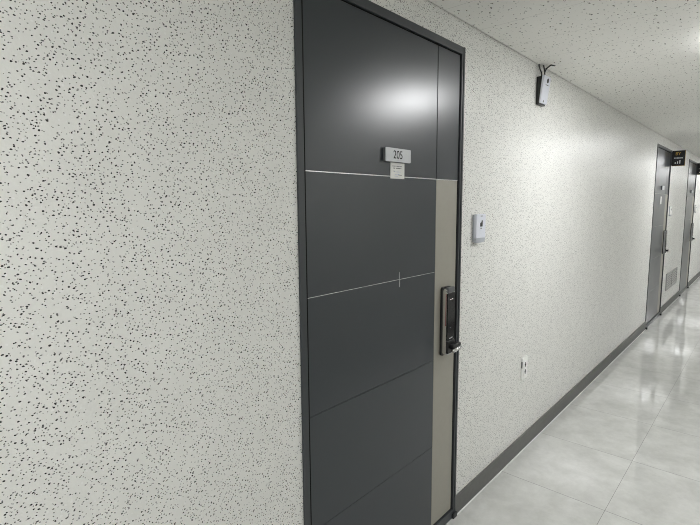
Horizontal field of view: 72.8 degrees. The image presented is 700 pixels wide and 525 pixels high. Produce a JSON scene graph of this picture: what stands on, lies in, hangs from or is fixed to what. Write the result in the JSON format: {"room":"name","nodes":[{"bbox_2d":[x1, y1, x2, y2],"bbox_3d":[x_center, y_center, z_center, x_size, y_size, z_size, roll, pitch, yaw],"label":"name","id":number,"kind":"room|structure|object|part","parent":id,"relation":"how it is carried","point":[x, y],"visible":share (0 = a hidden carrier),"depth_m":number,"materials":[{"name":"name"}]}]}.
{"room":"apartment building corridor","nodes":[
{"label":"apartment building corridor","id":0,"kind":"room"},
{"bbox_2d":[0,0,699,524],"bbox_3d":[4.494,-0.491,6.701,0.160,2.302,28.000,6,9,41],"label":"wall","id":1,"kind":"structure","parent":0,"point":[150,367],"depth_m":1.16,"materials":[{"name":"paint"}]},
{"bbox_2d":[293,0,465,524],"bbox_3d":[0.132,0.189,1.790,0.226,2.100,0.956,6,9,41],"label":"door","id":2,"kind":"structure","parent":1,"relation":"in","point":[379,255],"depth_m":1.66,"materials":[{"name":"grey paint"}]},
{"bbox_2d":[383,147,410,163],"bbox_3d":[0.168,-0.379,1.685,0.013,0.047,0.149,6,9,41],"label":"number plate","id":3,"kind":"object","parent":2,"relation":"attached to","point":[390,154],"visible":1,"depth_m":1.67,"materials":[{"name":"silver metal"}]},
{"bbox_2d":[390,162,403,178],"bbox_3d":[0.170,-0.328,1.700,0.001,0.056,0.084,6,9,41],"label":"paper notice","id":4,"kind":"object","parent":2,"relation":"attached to","point":[396,169],"visible":1,"depth_m":1.70,"materials":[{"name":"grey paper"}]},
{"bbox_3d":[0.117,1.208,1.935,0.166,0.042,0.901,6,9,41],"label":"sill","id":5,"kind":"part","parent":2,"relation":"part of","materials":[{"name":"grey paint"}]},
{"bbox_3d":[0.446,0.355,2.025,0.030,0.025,0.062,6,9,41],"label":"lever handle","id":6,"kind":"part","parent":2,"relation":"part of","materials":[{"name":"silver metal"}]},
{"bbox_2d":[472,214,485,242],"bbox_3d":[0.594,-0.157,2.186,0.022,0.130,0.091,6,9,41],"label":"intercom","id":7,"kind":"object","parent":1,"relation":"attached to","point":[479,220],"visible":1,"depth_m":2.16,"materials":[{"name":"grey plastic"}]},
{"bbox_2d":[474,238,484,242],"bbox_3d":[0.597,-0.102,2.191,0.012,0.020,0.089,6,9,41],"label":"label","id":8,"kind":"object","parent":7,"relation":"attached to","point":[476,240],"depth_m":2.17,"materials":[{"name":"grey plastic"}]},
{"bbox_2d":[521,355,527,379],"bbox_3d":[1.012,0.609,2.752,0.015,0.130,0.077,6,9,41],"label":"wall outlet","id":9,"kind":"object","parent":1,"relation":"attached to","point":[524,361],"visible":1,"depth_m":2.73,"materials":[{"name":"white plastic"}]},
{"bbox_2d":[536,64,555,106],"bbox_3d":[1.069,-0.972,2.595,0.069,0.213,0.098,6,9,41],"label":"router","id":10,"kind":"object","parent":1,"relation":"attached to","point":[543,81],"visible":1,"depth_m":2.58,"materials":[{"name":"white plastic"}]},
{"bbox_2d":[455,321,645,514],"bbox_3d":[1.952,0.935,3.854,0.013,0.095,4.391,6,9,41],"label":"baseboard","id":11,"kind":"structure","parent":1,"relation":"attached to","point":[473,488],"depth_m":2.92,"materials":[{"name":"grey plastic"}]},
{"bbox_2d":[645,144,671,329],"bbox_3d":[3.677,-0.318,5.745,0.226,2.100,0.948,6,9,41],"label":"door","id":12,"kind":"structure","parent":1,"relation":"in","point":[658,250],"depth_m":5.71,"materials":[{"name":"grey paint"}]},
{"bbox_3d":[3.661,0.701,5.890,0.166,0.042,0.894,6,9,41],"label":"sill","id":13,"kind":"part","parent":12,"relation":"part of","materials":[{"name":"grey paint"}]},
{"bbox_2d":[660,290,679,312],"bbox_3d":[4.581,0.559,6.788,0.013,0.095,1.642,6,9,41],"label":"baseboard","id":14,"kind":"structure","parent":1,"relation":"attached to","point":[674,297],"depth_m":6.71,"materials":[{"name":"grey plastic"}]},
{"bbox_2d":[665,267,677,290],"bbox_3d":[4.537,0.225,6.700,0.012,0.230,0.900,6,9,41],"label":"air vent","id":15,"kind":"object","parent":1,"relation":"in","point":[671,277],"visible":1,"depth_m":6.66,"materials":[{"name":"metal"}]},
{"bbox_2d":[671,150,685,165],"bbox_3d":[4.113,-1.306,5.947,0.142,0.190,0.024,6,9,41],"label":"sign","id":16,"kind":"object","parent":1,"relation":"attached to","point":[678,157],"visible":1,"depth_m":5.94,"materials":[{"name":"black plastic"}]},
{"bbox_2d":[679,159,697,295],"bbox_3d":[5.398,-0.564,7.666,0.226,2.100,0.964,6,9,41],"label":"door","id":17,"kind":"structure","parent":1,"relation":"in","point":[692,171],"depth_m":7.64,"materials":[{"name":"grey paint"}]},
{"bbox_2d":[688,272,699,286],"bbox_3d":[9.815,-0.189,12.628,0.013,0.095,12.200,6,9,41],"label":"baseboard","id":18,"kind":"structure","parent":1,"relation":"attached to","point":[697,275],"depth_m":8.72,"materials":[{"name":"grey plastic"}]},
{"bbox_2d":[697,163,699,174],"bbox_3d":[5.830,-1.551,7.863,0.142,0.190,0.024,6,9,41],"label":"sign","id":19,"kind":"object","parent":1,"relation":"attached to","point":[698,166],"visible":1,"depth_m":7.89,"materials":[{"name":"black plastic"}]},
{"bbox_2d":[428,0,699,156],"bbox_3d":[5.201,-1.537,5.934,1.750,0.050,28.000,6,9,41],"label":"ceiling","id":20,"kind":"structure","parent":0,"point":[640,58],"depth_m":2.27,"materials":[{"name":"paint"}]},
{"bbox_2d":[446,277,699,524],"bbox_3d":[5.215,0.699,6.207,1.750,0.050,28.000,6,9,41],"label":"floor","id":21,"kind":"structure","parent":0,"point":[626,450],"depth_m":2.80,"materials":[{"name":"tile"}]}
]}

